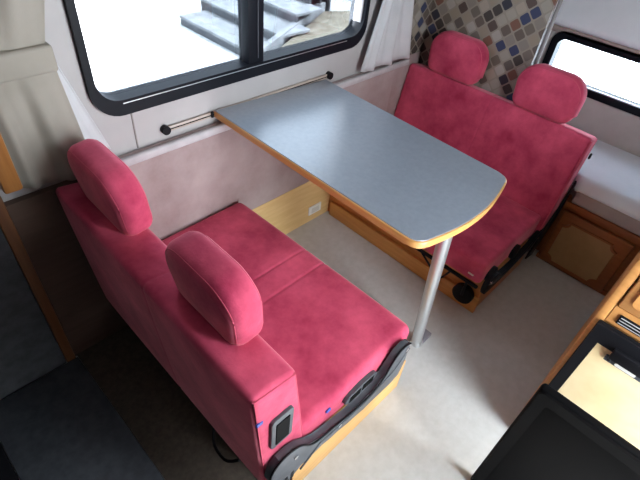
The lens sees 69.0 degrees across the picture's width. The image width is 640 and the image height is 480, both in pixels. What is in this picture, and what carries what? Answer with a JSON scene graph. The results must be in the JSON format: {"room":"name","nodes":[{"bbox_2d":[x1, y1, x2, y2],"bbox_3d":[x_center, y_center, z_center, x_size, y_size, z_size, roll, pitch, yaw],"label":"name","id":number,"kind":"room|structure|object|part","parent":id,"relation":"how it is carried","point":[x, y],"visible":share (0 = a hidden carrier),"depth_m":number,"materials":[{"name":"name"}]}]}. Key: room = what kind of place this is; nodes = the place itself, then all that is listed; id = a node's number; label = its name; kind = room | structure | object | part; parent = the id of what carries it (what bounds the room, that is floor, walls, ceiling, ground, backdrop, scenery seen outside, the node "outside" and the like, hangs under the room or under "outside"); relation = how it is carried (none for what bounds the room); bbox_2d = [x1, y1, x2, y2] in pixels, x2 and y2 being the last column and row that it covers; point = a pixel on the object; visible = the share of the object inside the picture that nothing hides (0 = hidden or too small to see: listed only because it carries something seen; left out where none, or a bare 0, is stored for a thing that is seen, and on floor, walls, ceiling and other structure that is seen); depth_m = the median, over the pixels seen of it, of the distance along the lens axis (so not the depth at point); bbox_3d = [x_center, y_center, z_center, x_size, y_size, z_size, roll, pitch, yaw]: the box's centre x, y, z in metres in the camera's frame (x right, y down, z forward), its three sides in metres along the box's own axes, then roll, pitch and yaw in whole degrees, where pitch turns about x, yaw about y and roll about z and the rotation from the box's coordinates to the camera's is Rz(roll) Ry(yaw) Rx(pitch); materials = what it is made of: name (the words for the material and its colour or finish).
{"room":"camper van interior","nodes":[
{"label":"camper van interior","id":0,"kind":"room"},
{"bbox_2d":[0,0,393,201],"bbox_3d":[-0.283,-0.613,1.589,0.060,1.800,4.100,36,50,29],"label":"wall","id":1,"kind":"structure","parent":0,"point":[118,131],"depth_m":1.49,"materials":[{"name":"white plastic"}]},
{"bbox_2d":[0,0,110,188],"bbox_3d":[-0.661,-0.531,0.965,0.060,0.990,0.294,36,50,29],"label":"curtain","id":2,"kind":"object","parent":1,"relation":"hanging from","point":[42,116],"visible":0.88,"depth_m":1.12,"materials":[{"name":"beige fabric"}]},
{"bbox_2d":[4,179,127,355],"bbox_3d":[-0.782,0.107,1.553,0.022,0.700,0.261,36,50,29],"label":"wall panel","id":3,"kind":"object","parent":1,"relation":"attached to","point":[86,317],"depth_m":1.47,"materials":[{"name":"brown wood"}]},
{"bbox_2d":[131,113,138,147],"bbox_3d":[-0.563,-0.338,1.411,0.003,0.136,0.004,36,50,29],"label":"trim","id":4,"kind":"structure","parent":1,"relation":"attached to","point":[131,113],"depth_m":1.42,"materials":[{"name":"grey plastic"}]},
{"bbox_2d":[63,0,370,115],"bbox_3d":[-0.218,-0.799,1.456,0.067,0.566,1.150,36,50,29],"label":"window","id":5,"kind":"structure","parent":1,"relation":"in","point":[143,54],"depth_m":1.43,"materials":[{"name":"black plastic"}]},
{"bbox_3d":[-0.426,-0.684,1.303,0.004,0.488,0.505,36,50,29],"label":"glass pane","id":6,"kind":"part","parent":5,"relation":"part of","materials":[{"name":"glass"}]},
{"bbox_3d":[-0.227,-0.593,1.597,0.001,0.002,0.950,36,50,29],"label":"rail","id":7,"kind":"part","parent":5,"relation":"part of","materials":[{"name":"silver metal"}]},
{"bbox_3d":[-0.032,-0.925,1.619,0.004,0.488,0.515,36,50,29],"label":"glass pane","id":8,"kind":"part","parent":5,"relation":"part of","materials":[{"name":"glass"}]},
{"bbox_2d":[160,71,332,134],"bbox_3d":[-0.227,-0.513,1.696,0.020,0.029,0.782,36,50,29],"label":"rail","id":9,"kind":"object","parent":1,"relation":"attached to","point":[166,130],"visible":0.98,"depth_m":1.61,"materials":[{"name":"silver metal"}]},
{"bbox_2d":[118,61,395,240],"bbox_3d":[-0.171,-0.365,1.940,0.016,0.460,1.440,36,50,29],"label":"wall panel","id":10,"kind":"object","parent":1,"relation":"attached to","point":[184,186],"depth_m":1.74,"materials":[{"name":"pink fabric"}]},
{"bbox_2d":[121,59,409,165],"bbox_3d":[-0.111,-0.532,1.809,0.020,0.030,1.520,36,50,29],"label":"trim","id":11,"kind":"structure","parent":1,"relation":"attached to","point":[155,151],"depth_m":1.56,"materials":[{"name":"plastic"}]},
{"bbox_2d":[253,181,329,234],"bbox_3d":[-0.323,-0.027,2.087,0.014,0.262,1.100,36,50,29],"label":"trim","id":12,"kind":"structure","parent":1,"relation":"attached to","point":[287,212],"depth_m":2.23,"materials":[{"name":"brown wood"}]},
{"bbox_2d":[308,202,320,215],"bbox_3d":[-0.026,-0.158,2.355,0.010,0.050,0.085,36,50,29],"label":"wall socket","id":13,"kind":"object","parent":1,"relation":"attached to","point":[316,207],"visible":1,"depth_m":2.35,"materials":[{"name":"white plastic"}]},
{"bbox_2d":[361,0,413,71],"bbox_3d":[0.344,-1.152,1.768,0.041,0.975,0.351,36,50,29],"label":"curtain","id":14,"kind":"object","parent":1,"relation":"hanging from","point":[390,40],"visible":1,"depth_m":1.99,"materials":[{"name":"white fabric"}]},
{"bbox_2d":[386,51,420,115],"bbox_3d":[0.407,-0.723,2.409,0.005,0.460,0.209,36,50,29],"label":"trim","id":15,"kind":"structure","parent":1,"relation":"attached to","point":[399,77],"depth_m":2.32,"materials":[{"name":"grey fabric"}]},
{"bbox_2d":[410,0,432,54],"bbox_3d":[0.470,-1.286,1.895,0.004,1.066,0.224,36,50,29],"label":"trim","id":16,"kind":"structure","parent":1,"relation":"attached to","point":[422,8],"depth_m":2.18,"materials":[{"name":"tile"}]},
{"bbox_2d":[0,211,604,479],"bbox_3d":[0.345,0.596,1.728,1.950,0.060,4.100,36,50,29],"label":"floor","id":17,"kind":"structure","parent":0,"point":[456,394],"depth_m":1.85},
{"bbox_2d":[0,443,18,479],"bbox_3d":[-0.878,0.979,1.095,1.164,0.009,0.533,36,50,29],"label":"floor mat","id":18,"kind":"object","parent":17,"relation":"on","point":[7,472],"visible":1,"depth_m":1.40,"materials":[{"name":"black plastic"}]},
{"bbox_2d":[0,196,75,400],"bbox_3d":[-1.286,0.406,1.125,0.033,0.745,1.186,36,50,29],"label":"panel","id":19,"kind":"object","parent":17,"relation":"on","point":[34,343],"visible":1,"depth_m":1.47,"materials":[{"name":"grey fabric"}]},
{"bbox_2d":[0,357,164,479],"bbox_3d":[-0.546,0.823,1.309,1.264,0.011,0.307,36,50,29],"label":"floor mat","id":20,"kind":"object","parent":17,"relation":"on","point":[61,425],"visible":1,"depth_m":1.49,"materials":[{"name":"grey carpet"}]},
{"bbox_2d":[77,325,256,479],"bbox_3d":[-0.356,0.699,1.474,1.284,0.006,0.252,36,50,29],"label":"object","id":21,"kind":"structure","parent":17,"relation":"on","point":[172,431],"depth_m":1.57,"materials":[{"name":"brown carpet"}]},
{"bbox_2d":[56,139,411,479],"bbox_3d":[-0.215,0.140,1.452,0.913,0.886,0.676,36,50,29],"label":"seat","id":22,"kind":"object","parent":17,"relation":"on","point":[284,356],"visible":1,"depth_m":1.21,"materials":[{"name":"red fabric"}]},
{"bbox_3d":[-0.396,0.228,1.313,0.883,0.511,0.187,36,50,29],"label":"backrest","id":23,"kind":"part","parent":22,"relation":"part of","materials":[{"name":"fabric"}]},
{"bbox_3d":[-0.288,0.597,1.379,0.045,0.118,0.156,-21,49,-27],"label":"release lever","id":24,"kind":"part","parent":22,"relation":"part of","materials":[{"name":"black plastic"}]},
{"bbox_3d":[-0.200,0.210,1.584,0.880,0.164,0.514,36,50,29],"label":"seat","id":25,"kind":"part","parent":22,"relation":"part of","materials":[{"name":"fabric"}]},
{"bbox_3d":[0.067,0.488,1.326,0.022,0.206,0.572,36,50,29],"label":"plate","id":26,"kind":"part","parent":22,"relation":"part of","materials":[{"name":"grey plastic"}]},
{"bbox_2d":[214,79,506,347],"bbox_3d":[0.111,-0.041,1.778,0.884,0.771,0.548,36,50,29],"label":"table","id":27,"kind":"object","parent":17,"relation":"on","point":[421,190],"visible":0.99,"depth_m":1.49,"materials":[{"name":"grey laminate"}]},
{"bbox_3d":[0.423,0.392,1.903,0.036,0.020,0.060,36,50,29],"label":"foot lever","id":28,"kind":"part","parent":27,"relation":"part of","materials":[{"name":"grey plastic"}]},
{"bbox_3d":[0.374,0.190,1.598,0.041,0.703,0.190,29,47,23],"label":"leg","id":29,"kind":"part","parent":27,"relation":"part of","materials":[{"name":"silver metal"}]},
{"bbox_2d":[328,30,597,312],"bbox_3d":[0.572,-0.344,2.095,0.929,0.874,0.688,36,50,29],"label":"seat","id":30,"kind":"object","parent":17,"relation":"on","point":[527,139],"visible":0.63,"depth_m":2.05,"materials":[{"name":"red fabric"}]},
{"bbox_3d":[0.612,0.225,1.985,0.092,0.092,0.038,36,50,29],"label":"adjuster knob","id":31,"kind":"part","parent":30,"relation":"part of","materials":[{"name":"black plastic"}]},
{"bbox_3d":[0.501,-0.194,2.171,0.880,0.136,0.544,36,50,29],"label":"seat","id":32,"kind":"part","parent":30,"relation":"part of","materials":[{"name":"fabric"}]},
{"bbox_3d":[0.737,-0.432,2.250,0.915,0.548,0.195,36,50,29],"label":"backrest","id":33,"kind":"part","parent":30,"relation":"part of","materials":[{"name":"fabric"}]},
{"bbox_3d":[0.843,0.077,2.017,0.022,0.099,0.532,36,50,29],"label":"plate","id":34,"kind":"part","parent":30,"relation":"part of","materials":[{"name":"black plastic"}]},
{"bbox_3d":[1.044,-0.081,2.116,0.008,0.380,0.205,36,50,29],"label":"hinge arm","id":35,"kind":"part","parent":30,"relation":"part of","materials":[{"name":"black plastic"}]},
{"bbox_2d":[470,383,639,479],"bbox_3d":[0.724,0.717,1.171,0.603,0.572,0.035,36,50,29],"label":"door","id":36,"kind":"structure","parent":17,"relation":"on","point":[552,437],"depth_m":1.15,"materials":[{"name":"black"}]},
{"bbox_2d":[519,251,639,413],"bbox_3d":[1.146,0.356,1.385,0.615,0.892,0.672,36,50,29],"label":"kitchen cabinet","id":37,"kind":"object","parent":17,"relation":"on","point":[620,308],"visible":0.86,"depth_m":1.17,"materials":[{"name":"brown wood"}]},
{"bbox_2d":[549,319,639,449],"bbox_3d":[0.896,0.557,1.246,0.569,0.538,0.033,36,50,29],"label":"refrigerator","id":38,"kind":"object","parent":37,"relation":"attached to","point":[601,376],"visible":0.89,"depth_m":1.26,"materials":[{"name":"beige plastic"}]},
{"bbox_3d":[0.903,0.553,1.252,0.569,0.538,0.013,36,50,29],"label":"door frame","id":39,"kind":"part","parent":38,"relation":"part of","materials":[{"name":"black plastic"}]},
{"bbox_3d":[0.811,0.350,1.189,0.168,0.020,0.007,36,50,29],"label":"latch plate","id":40,"kind":"part","parent":38,"relation":"part of","materials":[{"name":"grey plastic"}]},
{"bbox_3d":[0.950,0.335,1.050,0.584,0.058,0.012,36,50,29],"label":"rail","id":41,"kind":"part","parent":37,"relation":"part of","materials":[{"name":"brown wood"}]},
{"bbox_2d":[615,315,639,336],"bbox_3d":[0.859,0.277,1.105,0.298,0.030,0.004,36,50,29],"label":"vent grille","id":42,"kind":"object","parent":37,"relation":"attached to","point":[630,324],"depth_m":1.16,"materials":[{"name":"grey"}]},
{"bbox_3d":[0.954,0.253,0.979,0.566,0.155,0.016,36,50,29],"label":"drawer","id":43,"kind":"part","parent":37,"relation":"part of","materials":[{"name":"brown wood"}]},
{"bbox_3d":[0.949,0.259,0.972,0.530,0.105,0.005,36,50,29],"label":"drawer moulding","id":44,"kind":"part","parent":37,"relation":"part of","materials":[{"name":"brown wood"}]},
{"bbox_2d":[536,193,639,295],"bbox_3d":[1.462,0.009,2.208,1.330,0.356,0.469,36,50,29],"label":"cabinet","id":45,"kind":"object","parent":17,"relation":"on","point":[593,250],"visible":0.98,"depth_m":2.12,"materials":[{"name":"brown wood"}]},
{"bbox_3d":[1.429,0.319,2.111,0.960,0.022,0.013,36,50,29],"label":"rail","id":46,"kind":"part","parent":45,"relation":"part of","materials":[{"name":"brown wood"}]},
{"bbox_3d":[1.204,0.062,2.161,0.253,0.244,0.008,36,50,29],"label":"inlay moulding","id":47,"kind":"part","parent":45,"relation":"part of","materials":[{"name":"brown wood"}]},
{"bbox_3d":[1.456,0.082,1.890,0.956,0.038,0.021,36,50,29],"label":"rail","id":48,"kind":"part","parent":45,"relation":"part of","materials":[{"name":"brown wood"}]},
{"bbox_2d":[567,140,639,235],"bbox_3d":[1.486,-0.167,2.043,1.314,0.120,0.471,36,50,29],"label":"mattress","id":49,"kind":"object","parent":45,"relation":"on","point":[607,186],"visible":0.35,"depth_m":2.04,"materials":[{"name":"beige fabric"}]},
{"bbox_2d":[419,0,557,100],"bbox_3d":[0.716,-0.931,2.076,0.543,1.790,0.020,36,50,29],"label":"wall partition","id":50,"kind":"structure","parent":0,"point":[512,31],"depth_m":2.03,"materials":[{"name":"tile"}]},
{"bbox_2d":[533,0,562,64],"bbox_3d":[0.934,-0.917,1.820,0.016,1.430,0.016,36,50,29],"label":"trim","id":51,"kind":"structure","parent":50,"relation":"attached to","point":[559,4],"depth_m":1.88,"materials":[{"name":"grey"}]},
{"bbox_2d":[533,30,639,156],"bbox_3d":[1.482,-0.453,2.309,1.900,0.905,0.060,36,50,29],"label":"wall","id":52,"kind":"structure","parent":0,"point":[618,128],"depth_m":2.27,"materials":[{"name":"grey fabric"}]},
{"bbox_2d":[542,31,639,116],"bbox_3d":[1.523,-0.659,2.074,1.080,0.246,0.069,36,50,29],"label":"window","id":53,"kind":"structure","parent":52,"relation":"in","point":[629,106],"depth_m":2.20,"materials":[{"name":"black plastic"}]},
{"bbox_3d":[1.498,-0.582,2.109,0.940,0.006,0.006,36,50,29],"label":"rail","id":54,"kind":"part","parent":53,"relation":"part of","materials":[{"name":"silver metal"}]},
{"bbox_2d":[547,22,639,57],"bbox_3d":[1.494,-0.759,1.996,1.880,0.034,0.012,36,50,29],"label":"trim","id":55,"kind":"structure","parent":52,"relation":"attached to","point":[557,28],"depth_m":2.14,"materials":[{"name":"grey plastic"}]},
{"bbox_2d":[550,0,639,50],"bbox_3d":[1.657,-0.958,2.019,1.880,0.272,0.485,36,50,29],"label":"locker","id":56,"kind":"object","parent":52,"relation":"on","point":[616,21],"visible":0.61,"depth_m":2.08,"materials":[{"name":"white plastic"}]},
{"bbox_3d":[0.484,-0.788,0.500,2.010,0.050,4.100,36,50,29],"label":"ceiling","id":57,"kind":"structure","parent":0,"visible":0},
{"bbox_2d":[0,133,22,193],"bbox_3d":[-0.709,-0.489,0.808,0.034,0.990,0.042,36,50,29],"label":"wooden post","id":58,"kind":"object","parent":57,"relation":"attached to","point":[10,182],"visible":1,"depth_m":1.10,"materials":[{"name":"orange wood"}]},
{"label":"outside","id":59,"kind":"structure","parent":0,"visible":0},
{"bbox_2d":[75,2,629,85],"bbox_3d":[-5.484,-12.538,16.617,33.700,0.050,32.000,36,50,29],"label":"ground","id":60,"kind":"structure","parent":59,"point":[592,65],"depth_m":6.92,"materials":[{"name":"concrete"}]}
]}

